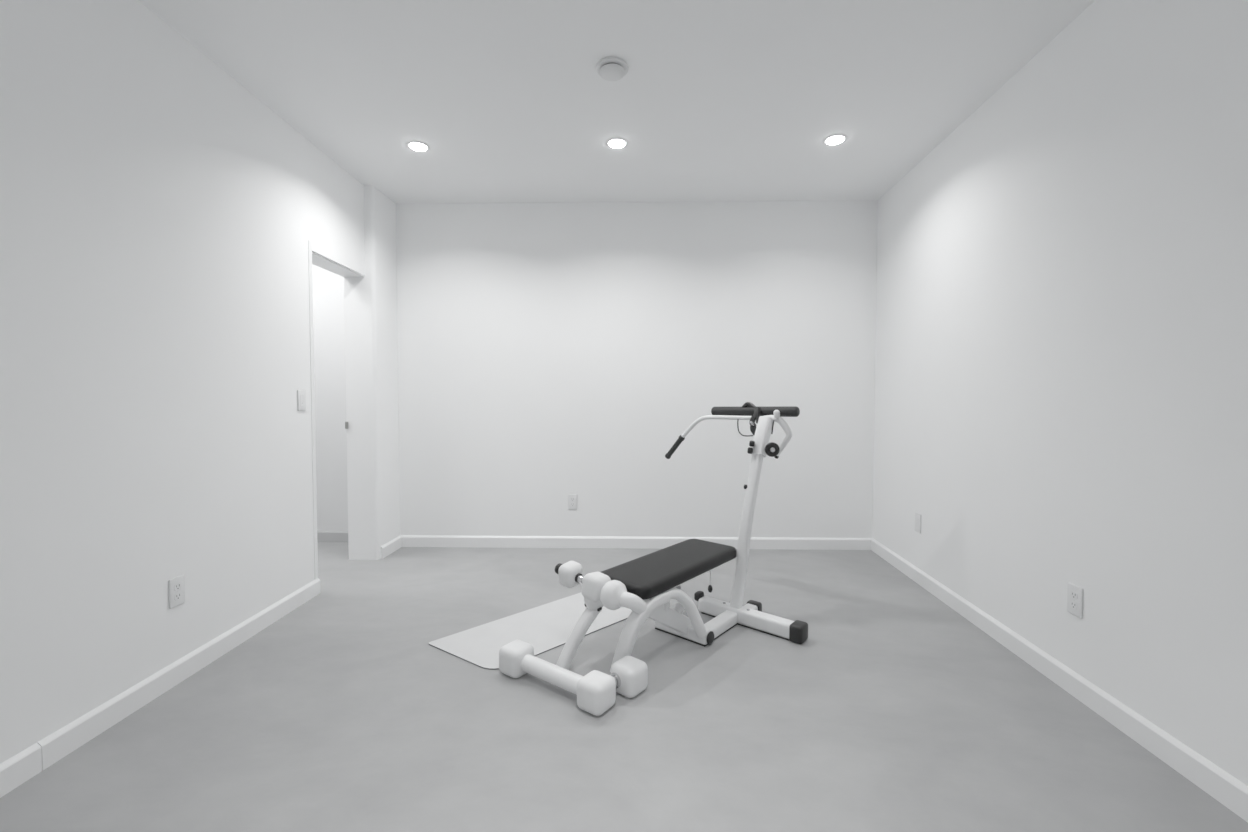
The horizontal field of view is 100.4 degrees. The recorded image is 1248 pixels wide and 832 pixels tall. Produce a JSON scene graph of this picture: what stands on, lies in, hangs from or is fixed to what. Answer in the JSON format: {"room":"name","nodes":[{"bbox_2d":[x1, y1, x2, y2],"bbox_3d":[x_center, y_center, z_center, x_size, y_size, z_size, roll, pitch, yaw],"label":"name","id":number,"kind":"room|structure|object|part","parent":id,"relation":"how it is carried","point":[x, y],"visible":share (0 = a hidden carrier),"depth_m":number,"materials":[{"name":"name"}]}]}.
{"room":"home gym","nodes":[
{"label":"home gym","id":0,"kind":"room"},
{"bbox_2d":[0,0,399,763],"bbox_3d":[-1.859,-0.211,1.350,0.219,2.600,5.216,0,2,1],"label":"wall","id":1,"kind":"structure","parent":0,"point":[158,218],"depth_m":1.97,"materials":[{"name":"white paint"}]},
{"bbox_2d":[0,578,320,797],"bbox_3d":[-1.779,1.060,0.911,0.015,0.088,4.257,0,2,0],"label":"baseboard","id":2,"kind":"structure","parent":1,"relation":"attached to","point":[72,736],"depth_m":1.88,"materials":[{"name":"paint"}]},
{"bbox_2d":[169,575,184,608],"bbox_3d":[-1.784,0.700,2.076,0.008,0.115,0.070,0,2,0],"label":"wall outlet","id":3,"kind":"object","parent":1,"relation":"attached to","point":[177,584],"visible":1,"depth_m":2.07,"materials":[{"name":"white plastic"}]},
{"bbox_2d":[174,582,180,590],"bbox_3d":[-1.781,0.681,2.075,0.002,0.028,0.034,0,2,0],"label":"receptacle","id":4,"kind":"object","parent":3,"relation":"attached to","point":[177,585],"depth_m":2.07,"materials":[{"name":"white plastic"}]},
{"bbox_2d":[174,592,181,599],"bbox_3d":[-1.781,0.720,2.076,0.002,0.028,0.034,0,2,0],"label":"receptacle","id":5,"kind":"object","parent":3,"relation":"attached to","point":[177,595],"depth_m":2.08,"materials":[{"name":"white plastic"}]},
{"bbox_2d":[297,390,305,410],"bbox_3d":[-1.784,-0.087,2.880,0.008,0.115,0.070,0,2,0],"label":"light switch","id":6,"kind":"object","parent":1,"relation":"attached to","point":[301,394],"visible":1,"depth_m":2.87,"materials":[{"name":"white plastic"}]},
{"bbox_2d":[308,240,317,578],"bbox_3d":[-1.788,-0.025,2.990,0.005,1.940,0.030,0,2,2],"label":"trim","id":7,"kind":"structure","parent":1,"relation":"attached to","point":[309,242],"depth_m":2.99,"materials":[{"name":"paint"}]},
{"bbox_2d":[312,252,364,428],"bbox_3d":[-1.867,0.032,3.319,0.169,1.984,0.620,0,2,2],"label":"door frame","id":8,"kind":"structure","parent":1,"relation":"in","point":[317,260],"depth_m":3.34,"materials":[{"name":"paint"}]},
{"bbox_2d":[381,536,401,558],"bbox_3d":[-1.713,0.964,3.832,0.015,0.088,0.292,0,2,2],"label":"baseboard","id":9,"kind":"structure","parent":1,"relation":"attached to","point":[395,544],"depth_m":3.81,"materials":[{"name":"paint"}]},
{"bbox_2d":[312,264,347,530],"bbox_3d":[-2.757,-0.304,4.153,1.664,2.600,0.100,0,2,2],"label":"wall","id":10,"kind":"structure","parent":0,"point":[328,287],"depth_m":4.10,"materials":[{"name":"paint"}]},
{"bbox_2d":[317,530,347,541],"bbox_3d":[-2.760,0.954,4.136,1.663,0.088,0.015,0,2,2],"label":"baseboard","id":11,"kind":"structure","parent":10,"relation":"attached to","point":[322,536],"depth_m":4.12,"materials":[{"name":"grey paint"}]},
{"bbox_2d":[139,0,1094,203],"bbox_3d":[-0.862,-1.572,1.365,6.000,0.120,5.785,0,2,2],"label":"ceiling","id":12,"kind":"structure","parent":0,"point":[716,100],"depth_m":2.42,"materials":[{"name":"paint"}]},
{"bbox_2d":[406,141,429,151],"bbox_3d":[-1.195,-1.560,3.019,0.127,0.012,0.127,0,2,2],"label":"recessed light","id":13,"kind":"object","parent":12,"relation":"in","point":[414,145],"visible":1,"depth_m":3.00,"materials":[{"name":"white plastic"}]},
{"bbox_2d":[596,57,627,80],"bbox_3d":[-0.052,-1.523,2.299,0.143,0.039,0.143,0,2,2],"label":"smoke detector","id":14,"kind":"object","parent":12,"relation":"attached to","point":[608,68],"visible":1,"depth_m":2.27,"materials":[{"name":"plastic"}]},
{"bbox_2d":[606,138,627,148],"bbox_3d":[-0.040,-1.558,2.981,0.127,0.012,0.127,0,2,2],"label":"recessed light","id":15,"kind":"object","parent":12,"relation":"in","point":[616,143],"visible":1,"depth_m":2.97,"materials":[{"name":"white plastic"}]},
{"bbox_2d":[823,134,846,144],"bbox_3d":[1.192,-1.556,2.939,0.127,0.012,0.127,0,2,2],"label":"recessed light","id":16,"kind":"object","parent":12,"relation":"in","point":[835,139],"visible":1,"depth_m":2.92,"materials":[{"name":"white plastic"}]},
{"bbox_2d":[0,542,1247,831],"bbox_3d":[-0.863,1.146,1.454,6.000,0.120,5.785,0,2,2],"label":"floor","id":17,"kind":"structure","parent":0,"point":[895,712],"depth_m":1.76,"materials":[{"name":"concrete"}]},
{"bbox_2d":[429,592,631,669],"bbox_3d":[-0.359,1.045,2.628,1.100,0.006,0.441,-2,3,-44],"label":"exercise mat","id":18,"kind":"object","parent":17,"relation":"on","point":[546,627],"visible":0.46,"depth_m":2.53,"materials":[{"name":"grey plastic"}]},
{"bbox_2d":[499,640,615,715],"bbox_3d":[-0.274,1.011,2.035,0.542,0.113,0.118,1,2,36],"label":"dumbbell","id":19,"kind":"object","parent":17,"relation":"on","point":[595,691],"visible":1,"depth_m":1.98,"materials":[{"name":"white plastic"}]},
{"bbox_3d":[-0.274,1.011,2.035,0.324,0.066,0.066,1,2,36],"label":"handle","id":20,"kind":"part","parent":19,"relation":"part of","materials":[{"name":"white metal"}]},
{"bbox_2d":[609,656,647,697],"bbox_3d":[0.008,1.012,2.006,0.118,0.113,0.158,2,2,41],"label":"weight","id":21,"kind":"object","parent":17,"relation":"on","point":[630,674],"visible":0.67,"depth_m":1.98,"materials":[{"name":"white plastic"}]},
{"bbox_2d":[555,402,807,671],"bbox_3d":[0.267,0.493,2.546,1.065,1.116,1.367,2,2,41],"label":"weight bench","id":22,"kind":"object","parent":17,"relation":"on","point":[645,585],"visible":0.98,"depth_m":2.44,"materials":[{"name":"white metal"}]},
{"bbox_3d":[-0.191,0.923,2.168,0.206,0.281,0.066,-1,2,-22],"label":"leg","id":23,"kind":"part","parent":22,"relation":"part of","materials":[{"name":"white metal"}]},
{"bbox_3d":[0.067,0.907,2.196,0.153,0.311,0.226,2,2,41],"label":"leg","id":24,"kind":"part","parent":22,"relation":"part of","materials":[{"name":"white metal"}]},
{"bbox_3d":[0.183,0.830,2.310,0.038,0.063,0.038,2,2,41],"label":"adjustment knob","id":25,"kind":"part","parent":22,"relation":"part of","materials":[{"name":"white plastic"}]},
{"bbox_3d":[0.256,0.900,2.412,0.050,0.066,0.056,2,2,41],"label":"adjustment knob","id":26,"kind":"part","parent":22,"relation":"part of","materials":[{"name":"white plastic"}]},
{"bbox_3d":[0.245,0.883,2.311,0.325,0.271,0.071,-2,2,-40],"label":"leg","id":27,"kind":"part","parent":22,"relation":"part of","materials":[{"name":"white metal"}]},
{"bbox_3d":[0.679,0.499,2.766,0.056,0.964,0.380,2,2,41],"label":"upright post","id":28,"kind":"part","parent":22,"relation":"part of","materials":[{"name":"white metal"}]},
{"bbox_3d":[0.680,0.186,2.800,0.030,0.036,0.035,0,2,14],"label":"knob","id":29,"kind":"part","parent":22,"relation":"part of","materials":[{"name":"black plastic"}]},
{"bbox_3d":[0.690,0.149,2.803,0.029,0.034,0.033,0,2,14],"label":"knob","id":30,"kind":"part","parent":22,"relation":"part of","materials":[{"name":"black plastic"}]},
{"bbox_3d":[0.834,-0.012,2.841,0.034,0.044,0.037,2,2,41],"label":"white knob","id":31,"kind":"part","parent":22,"relation":"part of","materials":[{"name":"white plastic"}]},
{"bbox_3d":[0.846,0.112,2.864,0.163,0.235,0.036,2,2,41],"label":"handlebar arm","id":32,"kind":"part","parent":22,"relation":"part of"},
{"bbox_2d":[396,200,877,537],"bbox_3d":[0.064,-0.296,3.977,3.987,2.600,0.120,0,2,1],"label":"wall","id":33,"kind":"structure","parent":0,"point":[548,352],"depth_m":3.92,"materials":[{"name":"white paint"}]},
{"bbox_2d":[568,494,576,508],"bbox_3d":[-0.390,0.653,3.953,0.070,0.115,0.008,0,2,1],"label":"wall outlet","id":34,"kind":"object","parent":33,"relation":"attached to","point":[572,498],"visible":1,"depth_m":3.95,"materials":[{"name":"white plastic"}]},
{"bbox_2d":[400,535,872,549],"bbox_3d":[0.078,0.961,3.950,3.590,0.088,0.015,0,2,1],"label":"baseboard","id":35,"kind":"structure","parent":33,"relation":"attached to","point":[626,542],"depth_m":3.95,"materials":[{"name":"paint"}]},
{"bbox_2d":[872,0,1247,785],"bbox_3d":[1.756,-0.207,1.267,0.150,2.600,5.253,0,2,4],"label":"wall","id":36,"kind":"structure","parent":0,"point":[1061,353],"depth_m":1.90,"materials":[{"name":"white paint"}]},
{"bbox_2d":[915,512,920,532],"bbox_3d":[1.818,0.661,3.218,0.007,0.115,0.070,0,2,5],"label":"wall plate","id":37,"kind":"object","parent":36,"relation":"attached to","point":[917,516],"visible":1,"depth_m":3.21,"materials":[{"name":"white plastic"}]},
{"bbox_2d":[871,539,1247,822],"bbox_3d":[1.672,1.049,1.301,0.015,0.088,5.226,0,2,4],"label":"baseboard","id":38,"kind":"structure","parent":36,"relation":"attached to","point":[1216,782],"depth_m":1.86,"materials":[{"name":"paint"}]},
{"bbox_2d":[1067,582,1082,617],"bbox_3d":[1.728,0.706,1.994,0.008,0.115,0.070,0,2,4],"label":"wall outlet","id":39,"kind":"object","parent":36,"relation":"attached to","point":[1075,593],"visible":1,"depth_m":1.99,"materials":[{"name":"white plastic"}]},
{"bbox_2d":[1070,601,1076,608],"bbox_3d":[1.725,0.725,1.994,0.002,0.028,0.034,0,2,4],"label":"receptacle","id":40,"kind":"object","parent":39,"relation":"attached to","point":[1073,604],"depth_m":1.99,"materials":[{"name":"white plastic"}]},
{"bbox_2d":[1070,591,1077,598],"bbox_3d":[1.725,0.686,1.993,0.002,0.028,0.034,0,2,4],"label":"receptacle","id":41,"kind":"object","parent":39,"relation":"attached to","point":[1073,594],"depth_m":1.99,"materials":[{"name":"white plastic"}]}
]}

